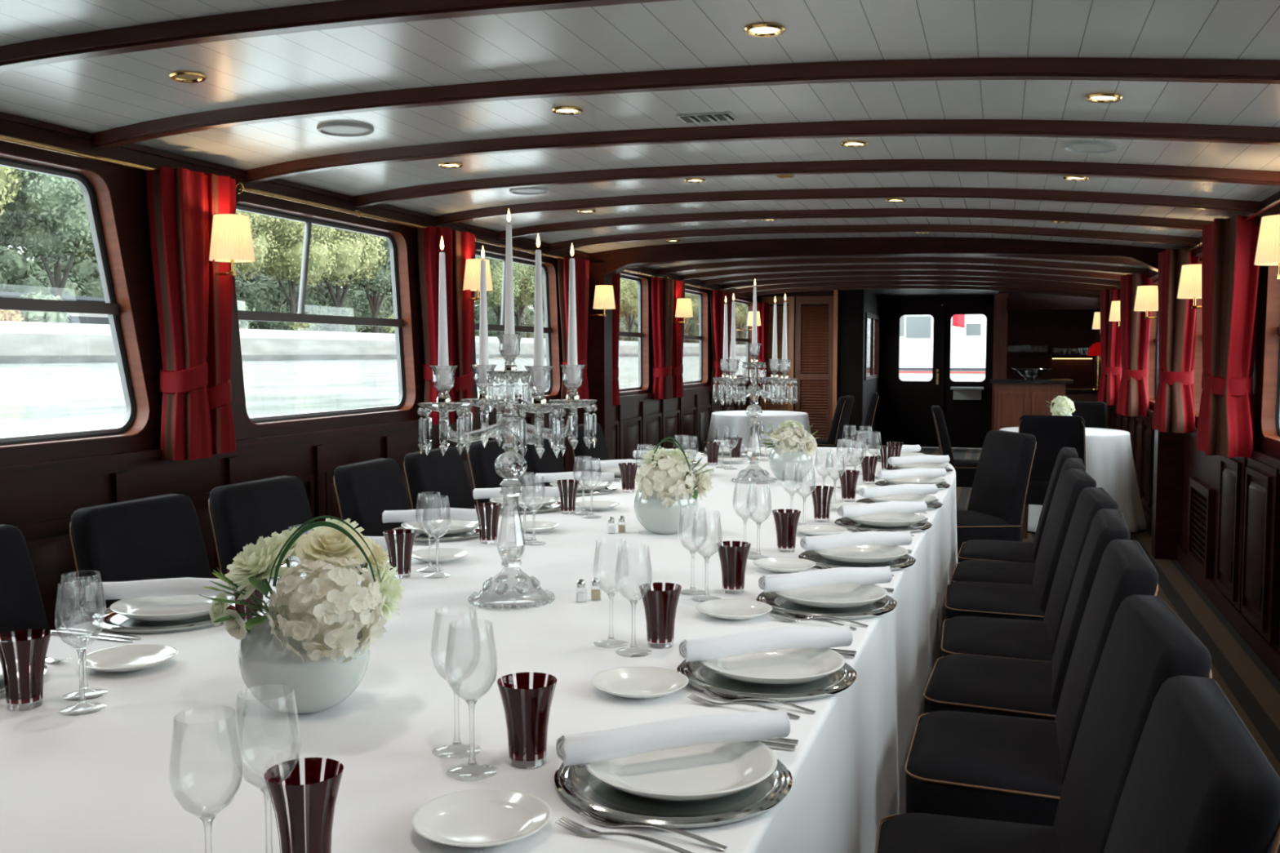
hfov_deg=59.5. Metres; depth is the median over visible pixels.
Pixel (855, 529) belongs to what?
fork
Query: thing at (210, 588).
sprig
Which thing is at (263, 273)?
tree
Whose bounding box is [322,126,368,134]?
grille
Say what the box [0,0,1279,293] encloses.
ceiling
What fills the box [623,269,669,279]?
curtain rod
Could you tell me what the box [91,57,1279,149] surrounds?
ceiling beam
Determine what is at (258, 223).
tree
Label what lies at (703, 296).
window
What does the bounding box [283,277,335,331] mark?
bush
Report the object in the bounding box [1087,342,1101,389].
table lamp
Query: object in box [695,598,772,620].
bread plate
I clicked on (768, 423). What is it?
sprig
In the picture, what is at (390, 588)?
chrysanthemum
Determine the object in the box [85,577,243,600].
napkin
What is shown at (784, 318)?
candle
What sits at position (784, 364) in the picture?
candle cup
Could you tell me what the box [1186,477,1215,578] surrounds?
vent
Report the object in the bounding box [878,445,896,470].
tumbler
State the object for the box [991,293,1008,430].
trim
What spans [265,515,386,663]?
hydrangea
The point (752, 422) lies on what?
wine glass
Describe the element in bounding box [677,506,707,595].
wine glass
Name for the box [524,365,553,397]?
candle cup
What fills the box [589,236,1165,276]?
trim
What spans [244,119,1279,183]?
ceiling beam
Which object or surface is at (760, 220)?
recessed light
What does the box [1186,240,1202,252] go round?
curtain rod
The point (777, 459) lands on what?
flower bowl
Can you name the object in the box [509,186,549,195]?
ceiling speaker
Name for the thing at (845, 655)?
knife
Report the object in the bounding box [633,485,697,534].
flower bowl
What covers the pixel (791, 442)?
hydrangea
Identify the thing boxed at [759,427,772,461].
wine glass
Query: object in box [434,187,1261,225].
trim
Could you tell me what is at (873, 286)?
trim
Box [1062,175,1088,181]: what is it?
recessed light
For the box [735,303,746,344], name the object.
tree
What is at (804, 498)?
wine glass
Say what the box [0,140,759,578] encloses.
wall
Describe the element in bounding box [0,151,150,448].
window
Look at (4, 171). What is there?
tree
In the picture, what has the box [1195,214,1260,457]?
curtain
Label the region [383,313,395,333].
bush
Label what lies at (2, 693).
charger plate
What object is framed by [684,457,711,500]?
leaf sprig
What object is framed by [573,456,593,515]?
wine glass
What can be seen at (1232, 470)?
wall panel
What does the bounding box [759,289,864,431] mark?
wall
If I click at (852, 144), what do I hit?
recessed light
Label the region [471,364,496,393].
candle cup
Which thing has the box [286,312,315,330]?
bush
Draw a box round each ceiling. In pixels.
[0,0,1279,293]
[865,288,1003,296]
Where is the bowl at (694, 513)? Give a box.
[691,512,722,556]
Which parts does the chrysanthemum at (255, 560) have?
stem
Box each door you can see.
[760,296,795,411]
[795,295,833,438]
[877,304,942,447]
[936,304,986,448]
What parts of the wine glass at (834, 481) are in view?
stem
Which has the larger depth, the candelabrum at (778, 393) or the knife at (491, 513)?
the candelabrum at (778, 393)
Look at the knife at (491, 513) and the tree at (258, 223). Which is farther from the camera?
the tree at (258, 223)
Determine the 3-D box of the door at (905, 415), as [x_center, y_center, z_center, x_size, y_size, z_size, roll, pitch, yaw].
[3.861,-0.731,16.081,0.880,2.030,0.045,1,4,18]
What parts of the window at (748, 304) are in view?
sash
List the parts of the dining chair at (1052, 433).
leg, leg, seat, backrest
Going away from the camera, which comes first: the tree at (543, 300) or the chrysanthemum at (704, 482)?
the chrysanthemum at (704, 482)
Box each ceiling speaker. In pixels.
[316,122,373,137]
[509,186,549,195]
[1062,140,1120,153]
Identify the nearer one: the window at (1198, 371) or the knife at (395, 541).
the knife at (395, 541)
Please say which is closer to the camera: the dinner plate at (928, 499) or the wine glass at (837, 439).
the dinner plate at (928, 499)
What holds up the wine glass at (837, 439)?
on the tablecloth at (98, 782)
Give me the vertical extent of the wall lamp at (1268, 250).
0.254 m
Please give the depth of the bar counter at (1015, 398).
11.79 m
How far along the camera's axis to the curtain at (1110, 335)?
10.86 m
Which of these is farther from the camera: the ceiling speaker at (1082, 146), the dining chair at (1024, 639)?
the ceiling speaker at (1082, 146)
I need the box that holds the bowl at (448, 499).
[422,498,451,537]
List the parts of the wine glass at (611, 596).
stem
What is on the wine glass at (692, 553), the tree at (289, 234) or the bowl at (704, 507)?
the bowl at (704, 507)
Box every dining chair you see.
[0,524,49,637]
[69,493,213,622]
[208,475,314,576]
[333,457,410,536]
[403,447,475,509]
[467,438,529,508]
[518,430,564,486]
[571,422,609,471]
[815,395,853,448]
[845,391,879,448]
[874,594,1212,852]
[904,538,1158,826]
[923,508,1130,720]
[931,404,978,487]
[940,486,1118,662]
[945,468,1096,621]
[950,457,1085,584]
[956,430,1036,562]
[957,447,1078,563]
[1018,414,1085,541]
[1071,401,1106,428]
[1103,675,1279,852]
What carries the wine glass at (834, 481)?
on the tablecloth at (98, 782)
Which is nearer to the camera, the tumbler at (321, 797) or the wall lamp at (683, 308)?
the tumbler at (321, 797)
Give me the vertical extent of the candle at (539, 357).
0.343 m
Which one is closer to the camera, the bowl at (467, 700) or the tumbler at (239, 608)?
the bowl at (467, 700)
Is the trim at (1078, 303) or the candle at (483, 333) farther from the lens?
the trim at (1078, 303)
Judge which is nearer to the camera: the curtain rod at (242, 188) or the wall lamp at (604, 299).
the curtain rod at (242, 188)
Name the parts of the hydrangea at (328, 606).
grass blade, grass blade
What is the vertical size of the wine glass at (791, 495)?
0.215 m
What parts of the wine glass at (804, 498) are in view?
stem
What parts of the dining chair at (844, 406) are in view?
seat, backrest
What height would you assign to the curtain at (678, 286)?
1.090 m
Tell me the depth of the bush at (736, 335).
264.14 m
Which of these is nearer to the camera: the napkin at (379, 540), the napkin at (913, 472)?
the napkin at (379, 540)
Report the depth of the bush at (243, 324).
78.93 m
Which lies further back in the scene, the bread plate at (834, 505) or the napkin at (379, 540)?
the bread plate at (834, 505)
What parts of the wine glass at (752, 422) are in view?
stem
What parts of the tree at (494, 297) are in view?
crown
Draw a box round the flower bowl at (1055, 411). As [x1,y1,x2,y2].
[1052,411,1071,415]
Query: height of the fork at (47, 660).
0.012 m
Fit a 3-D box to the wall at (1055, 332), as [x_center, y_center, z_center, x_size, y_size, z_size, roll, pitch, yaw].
[5.361,-0.693,14.670,1.300,2.180,0.060,1,4,18]
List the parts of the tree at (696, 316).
crown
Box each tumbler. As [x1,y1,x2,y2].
[0,628,51,711]
[226,569,265,622]
[264,757,343,852]
[382,528,416,578]
[474,502,502,543]
[497,671,556,768]
[555,479,579,514]
[617,462,638,492]
[639,582,681,648]
[704,441,720,465]
[715,541,751,594]
[727,437,742,457]
[772,509,800,552]
[809,485,834,522]
[837,470,859,502]
[859,456,878,484]
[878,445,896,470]
[886,441,902,457]
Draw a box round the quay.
[0,333,746,355]
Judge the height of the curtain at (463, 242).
1.065 m
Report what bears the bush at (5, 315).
on the street
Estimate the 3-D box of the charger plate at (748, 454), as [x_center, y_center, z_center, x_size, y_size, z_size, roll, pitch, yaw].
[0.516,0.161,6.582,0.331,0.015,0.331,-2,4,-25]
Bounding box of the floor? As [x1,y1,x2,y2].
[875,445,1279,852]
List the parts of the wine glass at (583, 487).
stem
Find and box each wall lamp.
[208,213,255,275]
[462,258,493,300]
[587,284,615,316]
[672,297,693,323]
[735,311,760,332]
[1092,311,1100,334]
[1108,301,1120,328]
[1133,285,1158,319]
[1177,264,1201,308]
[1253,214,1279,279]
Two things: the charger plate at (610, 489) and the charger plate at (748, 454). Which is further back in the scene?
the charger plate at (748, 454)
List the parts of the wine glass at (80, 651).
stem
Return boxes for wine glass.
[54,581,105,715]
[57,572,106,701]
[168,709,244,852]
[231,688,301,852]
[415,493,443,573]
[422,498,451,578]
[431,608,481,759]
[444,623,497,781]
[512,472,536,541]
[521,475,545,545]
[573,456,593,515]
[581,458,601,518]
[592,540,629,648]
[614,546,652,657]
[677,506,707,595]
[691,512,722,602]
[715,429,729,467]
[723,428,737,469]
[733,481,757,555]
[746,484,771,559]
[751,422,764,459]
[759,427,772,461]
[781,464,803,524]
[793,465,815,525]
[814,448,833,503]
[825,452,844,506]
[835,439,853,488]
[842,427,856,466]
[846,441,863,470]
[853,431,869,474]
[858,426,872,467]
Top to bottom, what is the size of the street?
3.000 m
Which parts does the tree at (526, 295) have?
crown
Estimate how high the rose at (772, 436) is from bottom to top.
0.182 m
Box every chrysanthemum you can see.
[224,535,296,599]
[263,526,305,591]
[303,518,364,536]
[357,537,393,581]
[367,558,404,621]
[636,446,671,466]
[666,448,693,465]
[693,463,712,501]
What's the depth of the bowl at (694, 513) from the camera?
2.72 m
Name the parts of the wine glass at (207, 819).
stem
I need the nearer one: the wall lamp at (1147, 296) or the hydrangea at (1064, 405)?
the wall lamp at (1147, 296)
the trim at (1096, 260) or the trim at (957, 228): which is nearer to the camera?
the trim at (957, 228)
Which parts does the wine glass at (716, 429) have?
stem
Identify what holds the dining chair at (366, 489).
on the floor
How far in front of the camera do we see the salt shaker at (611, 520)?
3.72 m
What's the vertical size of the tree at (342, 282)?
18.544 m
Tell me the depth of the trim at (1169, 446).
7.36 m
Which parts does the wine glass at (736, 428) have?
stem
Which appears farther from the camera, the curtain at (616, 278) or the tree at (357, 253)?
the tree at (357, 253)
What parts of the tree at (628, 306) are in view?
crown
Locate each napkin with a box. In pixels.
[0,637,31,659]
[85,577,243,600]
[293,536,390,551]
[382,507,485,523]
[472,485,562,499]
[534,471,614,483]
[555,708,790,767]
[586,458,649,469]
[632,448,696,457]
[679,624,853,662]
[713,440,745,451]
[758,565,892,592]
[800,530,912,551]
[837,501,927,517]
[859,484,937,497]
[876,467,946,479]
[879,444,920,454]
[888,454,950,465]
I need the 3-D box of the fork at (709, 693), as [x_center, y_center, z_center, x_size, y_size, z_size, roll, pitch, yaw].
[0.203,0.469,1.912,0.200,0.012,0.023,2,4,28]
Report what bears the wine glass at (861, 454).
on the tablecloth at (98, 782)
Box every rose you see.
[208,591,228,626]
[223,608,250,639]
[294,525,372,568]
[769,426,794,441]
[777,419,804,429]
[794,428,811,443]
[801,434,817,457]
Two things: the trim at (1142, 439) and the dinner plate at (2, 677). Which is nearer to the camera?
the dinner plate at (2, 677)
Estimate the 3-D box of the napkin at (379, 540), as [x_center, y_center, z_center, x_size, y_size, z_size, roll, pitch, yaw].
[-0.876,0.333,3.178,0.348,0.047,0.044,-1,4,-10]
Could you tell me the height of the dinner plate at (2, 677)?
0.029 m
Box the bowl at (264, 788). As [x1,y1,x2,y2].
[231,688,301,790]
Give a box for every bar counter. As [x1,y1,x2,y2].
[990,378,1073,430]
[1065,388,1109,428]
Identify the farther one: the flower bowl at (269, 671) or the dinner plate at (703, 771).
the flower bowl at (269, 671)
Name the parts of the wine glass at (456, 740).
stem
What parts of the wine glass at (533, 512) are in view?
stem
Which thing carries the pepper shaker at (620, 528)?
on the tablecloth at (98, 782)
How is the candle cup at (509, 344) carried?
on the candelabrum at (491, 396)
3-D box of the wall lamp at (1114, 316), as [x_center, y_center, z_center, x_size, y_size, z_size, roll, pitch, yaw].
[4.143,-0.940,9.530,0.283,0.254,0.166,1,4,18]
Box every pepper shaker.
[590,577,601,599]
[617,515,626,532]
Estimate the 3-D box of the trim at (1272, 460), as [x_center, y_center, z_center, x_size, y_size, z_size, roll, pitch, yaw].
[3.051,0.100,5.812,0.050,0.059,16.100,1,4,18]
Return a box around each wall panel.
[1215,455,1247,610]
[1240,457,1279,644]
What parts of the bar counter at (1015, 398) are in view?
moulding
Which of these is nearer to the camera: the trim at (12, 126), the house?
the trim at (12, 126)
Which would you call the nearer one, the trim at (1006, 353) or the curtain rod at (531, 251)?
the curtain rod at (531, 251)
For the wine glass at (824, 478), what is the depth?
4.47 m
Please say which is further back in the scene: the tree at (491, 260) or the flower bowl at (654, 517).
the tree at (491, 260)
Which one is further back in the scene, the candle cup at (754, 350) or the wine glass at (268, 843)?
the candle cup at (754, 350)
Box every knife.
[50,630,133,641]
[57,627,141,639]
[395,539,434,543]
[395,541,431,545]
[491,512,519,515]
[491,513,516,515]
[759,740,795,751]
[760,737,798,745]
[830,648,856,654]
[838,652,854,657]
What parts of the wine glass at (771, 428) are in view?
stem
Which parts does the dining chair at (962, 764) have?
seat, backrest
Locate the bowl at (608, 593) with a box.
[592,540,629,595]
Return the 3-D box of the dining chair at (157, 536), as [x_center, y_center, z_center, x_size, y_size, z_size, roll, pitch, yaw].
[-1.277,0.685,3.227,0.492,0.929,0.470,1,4,20]
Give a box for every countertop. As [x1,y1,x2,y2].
[990,378,1073,383]
[1065,388,1097,393]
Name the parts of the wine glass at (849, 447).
stem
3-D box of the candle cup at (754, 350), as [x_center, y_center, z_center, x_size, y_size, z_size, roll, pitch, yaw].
[0.529,-0.347,5.165,0.065,0.072,0.066,3,5,41]
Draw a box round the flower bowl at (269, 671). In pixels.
[237,600,370,714]
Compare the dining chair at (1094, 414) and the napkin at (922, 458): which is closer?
the napkin at (922, 458)
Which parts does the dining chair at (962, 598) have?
seat, backrest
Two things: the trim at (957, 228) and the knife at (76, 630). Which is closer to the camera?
the knife at (76, 630)
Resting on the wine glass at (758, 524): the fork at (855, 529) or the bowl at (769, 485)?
the bowl at (769, 485)
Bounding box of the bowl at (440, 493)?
[415,493,443,532]
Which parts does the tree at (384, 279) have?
crown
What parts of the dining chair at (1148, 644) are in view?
seat, backrest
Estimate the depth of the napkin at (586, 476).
4.88 m
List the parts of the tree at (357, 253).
crown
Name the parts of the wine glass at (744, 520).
stem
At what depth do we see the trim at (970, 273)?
11.04 m
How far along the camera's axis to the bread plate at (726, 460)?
6.09 m
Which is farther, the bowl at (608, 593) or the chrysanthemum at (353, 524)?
the bowl at (608, 593)
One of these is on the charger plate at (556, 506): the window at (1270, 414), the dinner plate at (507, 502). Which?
the dinner plate at (507, 502)
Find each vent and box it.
[675,111,737,125]
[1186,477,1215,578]
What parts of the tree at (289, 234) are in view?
crown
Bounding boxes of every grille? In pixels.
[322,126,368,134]
[513,189,545,193]
[1067,145,1115,151]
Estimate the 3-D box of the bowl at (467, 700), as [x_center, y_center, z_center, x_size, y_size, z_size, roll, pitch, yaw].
[-0.240,0.337,1.595,0.075,0.113,0.075,1,4,18]
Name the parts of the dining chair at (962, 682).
seat, backrest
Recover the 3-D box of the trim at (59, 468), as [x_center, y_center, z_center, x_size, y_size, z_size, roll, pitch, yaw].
[-0.885,-0.073,7.072,0.050,0.059,16.100,1,4,18]
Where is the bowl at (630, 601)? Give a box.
[614,546,652,602]
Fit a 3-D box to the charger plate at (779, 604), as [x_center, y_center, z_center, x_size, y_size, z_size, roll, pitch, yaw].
[0.443,0.418,2.670,0.331,0.015,0.331,-2,4,-25]
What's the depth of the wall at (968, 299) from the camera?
15.86 m
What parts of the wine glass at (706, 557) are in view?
stem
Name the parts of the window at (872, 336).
pane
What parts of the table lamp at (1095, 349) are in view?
lamp shade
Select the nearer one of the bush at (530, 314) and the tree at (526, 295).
the tree at (526, 295)
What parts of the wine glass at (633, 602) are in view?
stem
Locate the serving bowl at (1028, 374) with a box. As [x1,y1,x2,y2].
[1012,368,1052,379]
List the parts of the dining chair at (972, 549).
seat, backrest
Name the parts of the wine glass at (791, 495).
stem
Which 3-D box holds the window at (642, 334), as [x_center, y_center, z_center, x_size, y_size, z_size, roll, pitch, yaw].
[-0.157,-0.791,9.516,0.096,0.998,1.247,1,4,18]
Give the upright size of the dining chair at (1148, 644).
0.929 m
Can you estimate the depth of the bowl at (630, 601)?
2.23 m
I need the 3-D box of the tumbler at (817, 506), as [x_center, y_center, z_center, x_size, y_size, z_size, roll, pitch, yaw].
[0.649,0.277,3.999,0.087,0.123,0.087,-3,5,-40]
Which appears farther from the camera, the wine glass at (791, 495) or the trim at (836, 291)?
the trim at (836, 291)
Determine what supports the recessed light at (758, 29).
in the ceiling at (95, 95)
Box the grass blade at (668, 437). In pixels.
[651,436,691,475]
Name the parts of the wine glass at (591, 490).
stem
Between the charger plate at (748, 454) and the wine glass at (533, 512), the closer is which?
the wine glass at (533, 512)
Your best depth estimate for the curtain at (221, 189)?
4.33 m
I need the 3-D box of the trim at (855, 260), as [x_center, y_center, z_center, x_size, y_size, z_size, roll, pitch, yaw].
[2.116,-1.341,9.550,4.370,0.214,0.065,1,4,18]
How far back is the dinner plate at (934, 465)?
5.73 m
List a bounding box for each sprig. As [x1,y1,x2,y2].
[199,569,271,630]
[203,568,261,613]
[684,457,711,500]
[684,457,713,478]
[762,422,778,444]
[762,442,774,448]
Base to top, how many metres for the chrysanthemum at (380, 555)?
0.214 m
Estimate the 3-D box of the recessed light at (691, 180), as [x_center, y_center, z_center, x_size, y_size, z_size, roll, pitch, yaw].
[0.261,-1.165,5.296,0.104,0.013,0.104,2,4,18]
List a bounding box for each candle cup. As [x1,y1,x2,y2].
[429,365,457,396]
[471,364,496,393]
[496,334,523,364]
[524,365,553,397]
[559,364,585,394]
[719,359,728,374]
[725,359,740,375]
[747,343,761,359]
[768,359,779,374]
[777,359,791,375]
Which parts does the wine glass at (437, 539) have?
stem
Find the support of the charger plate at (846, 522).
on the tablecloth at (98, 782)
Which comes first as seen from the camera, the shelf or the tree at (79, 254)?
the shelf
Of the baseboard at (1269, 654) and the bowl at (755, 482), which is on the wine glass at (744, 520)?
the bowl at (755, 482)
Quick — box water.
[0,355,985,437]
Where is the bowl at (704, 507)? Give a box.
[677,506,707,551]
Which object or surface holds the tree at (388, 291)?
on the street
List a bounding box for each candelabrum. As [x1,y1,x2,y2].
[417,334,597,610]
[712,343,797,484]
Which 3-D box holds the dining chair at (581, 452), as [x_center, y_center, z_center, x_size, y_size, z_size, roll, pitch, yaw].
[-0.128,0.453,6.757,0.492,0.929,0.470,1,4,16]
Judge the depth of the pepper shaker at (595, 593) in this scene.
2.72 m
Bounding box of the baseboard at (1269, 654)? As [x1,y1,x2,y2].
[1142,503,1279,682]
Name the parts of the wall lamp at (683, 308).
lamp shade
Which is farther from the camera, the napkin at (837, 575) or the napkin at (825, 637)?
the napkin at (837, 575)
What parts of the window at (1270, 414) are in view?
sash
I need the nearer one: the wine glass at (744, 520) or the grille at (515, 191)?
the wine glass at (744, 520)
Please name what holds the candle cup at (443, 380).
on the candelabrum at (491, 396)
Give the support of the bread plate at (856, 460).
on the tablecloth at (98, 782)
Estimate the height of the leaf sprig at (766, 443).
0.058 m
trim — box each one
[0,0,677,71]
[0,111,762,301]
[0,381,756,485]
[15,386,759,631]
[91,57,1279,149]
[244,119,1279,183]
[353,159,1279,207]
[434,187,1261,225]
[497,208,1213,239]
[548,224,1199,251]
[584,262,612,460]
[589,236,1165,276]
[629,255,1143,268]
[655,257,1146,275]
[680,264,1124,280]
[701,271,1120,286]
[720,275,1115,289]
[737,280,1103,294]
[751,284,1100,298]
[832,289,838,418]
[983,295,994,441]
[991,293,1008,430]
[1006,296,1099,311]
[1006,352,1087,355]
[1097,191,1279,304]
[1109,404,1155,511]
[1147,408,1279,474]
[1151,322,1185,559]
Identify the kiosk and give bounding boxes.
[0,291,109,324]
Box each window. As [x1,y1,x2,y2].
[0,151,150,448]
[234,200,415,425]
[473,248,559,399]
[618,272,648,392]
[683,288,707,385]
[730,298,753,377]
[864,311,879,380]
[1147,280,1158,403]
[1193,260,1203,417]
[1261,265,1279,442]
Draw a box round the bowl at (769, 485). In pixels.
[746,484,771,522]
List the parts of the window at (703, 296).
sash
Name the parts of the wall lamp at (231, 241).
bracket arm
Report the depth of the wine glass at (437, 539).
3.01 m
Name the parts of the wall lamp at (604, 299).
bracket arm, lamp shade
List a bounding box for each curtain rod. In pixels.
[0,134,159,173]
[235,182,427,230]
[475,237,564,260]
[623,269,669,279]
[676,280,721,290]
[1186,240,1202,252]
[1244,199,1279,221]
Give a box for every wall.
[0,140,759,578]
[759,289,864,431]
[857,289,879,448]
[879,294,994,305]
[999,291,1096,388]
[1094,258,1279,649]
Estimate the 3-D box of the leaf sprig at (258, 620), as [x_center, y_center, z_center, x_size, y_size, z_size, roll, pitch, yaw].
[-0.643,0.298,1.840,0.111,0.127,0.120,1,4,18]
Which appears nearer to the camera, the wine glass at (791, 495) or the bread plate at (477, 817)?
the bread plate at (477, 817)
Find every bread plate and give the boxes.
[77,644,177,672]
[410,788,551,847]
[411,547,469,563]
[508,520,559,533]
[574,501,619,511]
[590,666,688,698]
[685,468,714,473]
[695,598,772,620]
[717,457,746,463]
[751,450,770,456]
[752,556,816,573]
[796,524,846,536]
[829,502,866,509]
[845,457,870,462]
[855,484,880,493]
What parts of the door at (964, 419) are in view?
handle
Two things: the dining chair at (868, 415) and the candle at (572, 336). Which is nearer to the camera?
the candle at (572, 336)
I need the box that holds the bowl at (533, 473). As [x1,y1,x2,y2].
[512,472,536,507]
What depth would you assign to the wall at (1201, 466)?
6.19 m
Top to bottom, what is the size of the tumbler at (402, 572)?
0.123 m
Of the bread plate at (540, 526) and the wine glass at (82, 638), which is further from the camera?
the bread plate at (540, 526)
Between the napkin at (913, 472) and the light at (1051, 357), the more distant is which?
the light at (1051, 357)
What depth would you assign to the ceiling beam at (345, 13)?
2.69 m
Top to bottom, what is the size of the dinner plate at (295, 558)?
0.029 m
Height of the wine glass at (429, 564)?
0.215 m
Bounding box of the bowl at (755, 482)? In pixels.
[733,481,757,518]
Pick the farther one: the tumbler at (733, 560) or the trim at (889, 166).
the trim at (889, 166)
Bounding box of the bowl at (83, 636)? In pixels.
[57,572,106,637]
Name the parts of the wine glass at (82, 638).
stem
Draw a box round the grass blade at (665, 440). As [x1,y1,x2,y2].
[648,440,693,476]
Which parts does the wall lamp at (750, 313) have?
lamp shade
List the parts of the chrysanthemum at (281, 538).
stem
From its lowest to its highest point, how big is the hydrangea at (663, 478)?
0.204 m
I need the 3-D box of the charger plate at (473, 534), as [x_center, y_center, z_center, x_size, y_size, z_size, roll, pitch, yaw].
[-0.663,0.350,3.712,0.331,0.015,0.331,-2,4,-25]
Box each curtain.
[146,166,213,461]
[204,173,235,454]
[417,226,453,424]
[451,230,475,422]
[557,257,589,399]
[612,272,620,404]
[651,277,673,399]
[671,280,684,398]
[710,289,732,391]
[754,302,768,385]
[1097,288,1121,404]
[1116,273,1152,416]
[1151,248,1199,433]
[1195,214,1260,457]
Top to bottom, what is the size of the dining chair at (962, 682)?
0.929 m
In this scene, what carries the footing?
attached to the quay
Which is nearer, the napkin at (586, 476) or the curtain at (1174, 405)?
the napkin at (586, 476)
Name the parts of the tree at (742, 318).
crown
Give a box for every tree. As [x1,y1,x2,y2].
[0,165,22,215]
[0,168,95,300]
[0,203,22,250]
[66,248,97,265]
[84,244,96,258]
[234,209,279,279]
[234,263,260,282]
[256,266,298,282]
[258,217,338,330]
[317,228,386,332]
[329,276,359,292]
[353,237,391,333]
[353,284,392,293]
[474,255,498,297]
[474,259,527,334]
[513,264,543,334]
[529,299,544,310]
[619,278,627,303]
[619,279,638,341]
[683,295,698,342]
[684,293,698,320]
[734,302,742,321]
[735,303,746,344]
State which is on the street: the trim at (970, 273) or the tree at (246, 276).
the tree at (246, 276)
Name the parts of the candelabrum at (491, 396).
arm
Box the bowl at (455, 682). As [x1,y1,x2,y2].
[431,608,481,684]
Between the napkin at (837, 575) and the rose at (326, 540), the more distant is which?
the napkin at (837, 575)
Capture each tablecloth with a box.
[0,447,957,852]
[704,410,811,451]
[999,426,1146,532]
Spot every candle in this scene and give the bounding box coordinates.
[438,235,448,365]
[479,245,488,364]
[504,208,515,334]
[533,233,544,366]
[567,244,577,364]
[722,297,728,359]
[730,293,735,359]
[751,280,757,343]
[772,296,777,359]
[782,294,787,359]
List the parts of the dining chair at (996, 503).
seat, backrest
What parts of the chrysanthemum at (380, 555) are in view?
stem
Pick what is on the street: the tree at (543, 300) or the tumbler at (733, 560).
the tree at (543, 300)
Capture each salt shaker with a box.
[575,578,586,602]
[606,516,615,533]
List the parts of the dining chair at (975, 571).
seat, backrest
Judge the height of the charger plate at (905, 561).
0.015 m
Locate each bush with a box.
[0,241,87,297]
[0,262,10,291]
[0,310,23,321]
[19,291,70,323]
[33,253,104,297]
[235,272,248,301]
[236,297,255,328]
[237,273,290,329]
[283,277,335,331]
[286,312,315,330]
[321,281,366,332]
[347,283,393,333]
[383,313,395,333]
[385,289,393,307]
[474,301,479,336]
[477,300,502,337]
[495,309,528,337]
[522,304,544,337]
[526,320,545,337]
[618,319,628,340]
[619,313,638,320]
[619,315,638,341]
[684,320,698,342]
[730,329,737,343]
[735,324,746,344]
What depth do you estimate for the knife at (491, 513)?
4.12 m
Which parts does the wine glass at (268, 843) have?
stem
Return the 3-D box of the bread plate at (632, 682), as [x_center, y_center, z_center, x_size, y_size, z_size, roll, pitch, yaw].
[-0.001,0.460,1.989,0.174,0.021,0.174,2,4,27]
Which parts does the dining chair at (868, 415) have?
seat, backrest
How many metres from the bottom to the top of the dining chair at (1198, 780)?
0.929 m
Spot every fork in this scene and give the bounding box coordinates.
[45,656,71,662]
[555,815,693,852]
[579,808,728,851]
[687,693,800,719]
[703,689,816,713]
[769,613,857,630]
[781,612,868,626]
[854,528,914,536]
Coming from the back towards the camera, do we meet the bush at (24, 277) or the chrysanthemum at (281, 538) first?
the bush at (24, 277)
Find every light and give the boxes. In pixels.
[168,71,206,83]
[438,162,462,168]
[551,106,582,115]
[577,209,595,213]
[666,239,679,242]
[684,177,706,182]
[743,22,785,37]
[760,219,776,221]
[777,174,794,178]
[840,140,867,147]
[885,198,906,202]
[1051,357,1093,359]
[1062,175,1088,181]
[1084,93,1122,102]
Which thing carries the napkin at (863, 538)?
on the dinner plate at (863, 554)
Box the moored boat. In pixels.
[898,314,986,377]
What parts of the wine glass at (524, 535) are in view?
stem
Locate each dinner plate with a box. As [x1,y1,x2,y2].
[0,659,17,680]
[109,595,234,622]
[288,550,387,567]
[400,520,480,535]
[489,496,559,509]
[550,480,612,491]
[583,740,777,800]
[600,467,639,476]
[699,648,844,684]
[704,447,751,455]
[774,583,888,608]
[813,545,907,564]
[846,512,925,527]
[868,493,937,503]
[875,452,924,458]
[884,476,945,484]
[895,462,948,469]
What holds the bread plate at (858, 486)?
on the tablecloth at (98, 782)
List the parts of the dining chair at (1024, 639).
seat, backrest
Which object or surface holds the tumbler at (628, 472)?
on the tablecloth at (98, 782)
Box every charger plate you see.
[0,664,47,697]
[89,603,235,633]
[274,555,391,575]
[391,526,486,542]
[483,501,564,514]
[546,485,617,495]
[554,758,792,828]
[598,471,644,479]
[676,659,857,702]
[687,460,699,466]
[699,451,755,457]
[755,591,897,620]
[798,550,915,570]
[834,517,932,533]
[856,497,942,511]
[874,455,887,462]
[874,480,950,490]
[885,466,952,474]
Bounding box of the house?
[235,267,262,282]
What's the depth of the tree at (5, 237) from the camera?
79.69 m
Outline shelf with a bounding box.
[950,386,983,399]
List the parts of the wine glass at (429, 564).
stem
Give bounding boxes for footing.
[0,353,746,364]
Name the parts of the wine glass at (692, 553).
stem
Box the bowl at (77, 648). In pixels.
[54,581,104,649]
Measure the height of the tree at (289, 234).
11.748 m
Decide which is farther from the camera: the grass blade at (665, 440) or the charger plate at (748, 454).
the charger plate at (748, 454)
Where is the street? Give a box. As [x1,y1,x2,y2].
[0,320,746,347]
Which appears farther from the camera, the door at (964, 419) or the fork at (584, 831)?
the door at (964, 419)
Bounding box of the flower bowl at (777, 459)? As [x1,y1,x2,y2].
[768,443,813,479]
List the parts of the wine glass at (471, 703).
stem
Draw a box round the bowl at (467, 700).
[444,623,497,702]
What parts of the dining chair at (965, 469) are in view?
backrest, seat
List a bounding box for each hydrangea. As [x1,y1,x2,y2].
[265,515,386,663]
[635,452,697,508]
[772,422,807,454]
[1049,395,1075,415]
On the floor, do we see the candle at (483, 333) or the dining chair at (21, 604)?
the dining chair at (21, 604)
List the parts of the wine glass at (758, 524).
stem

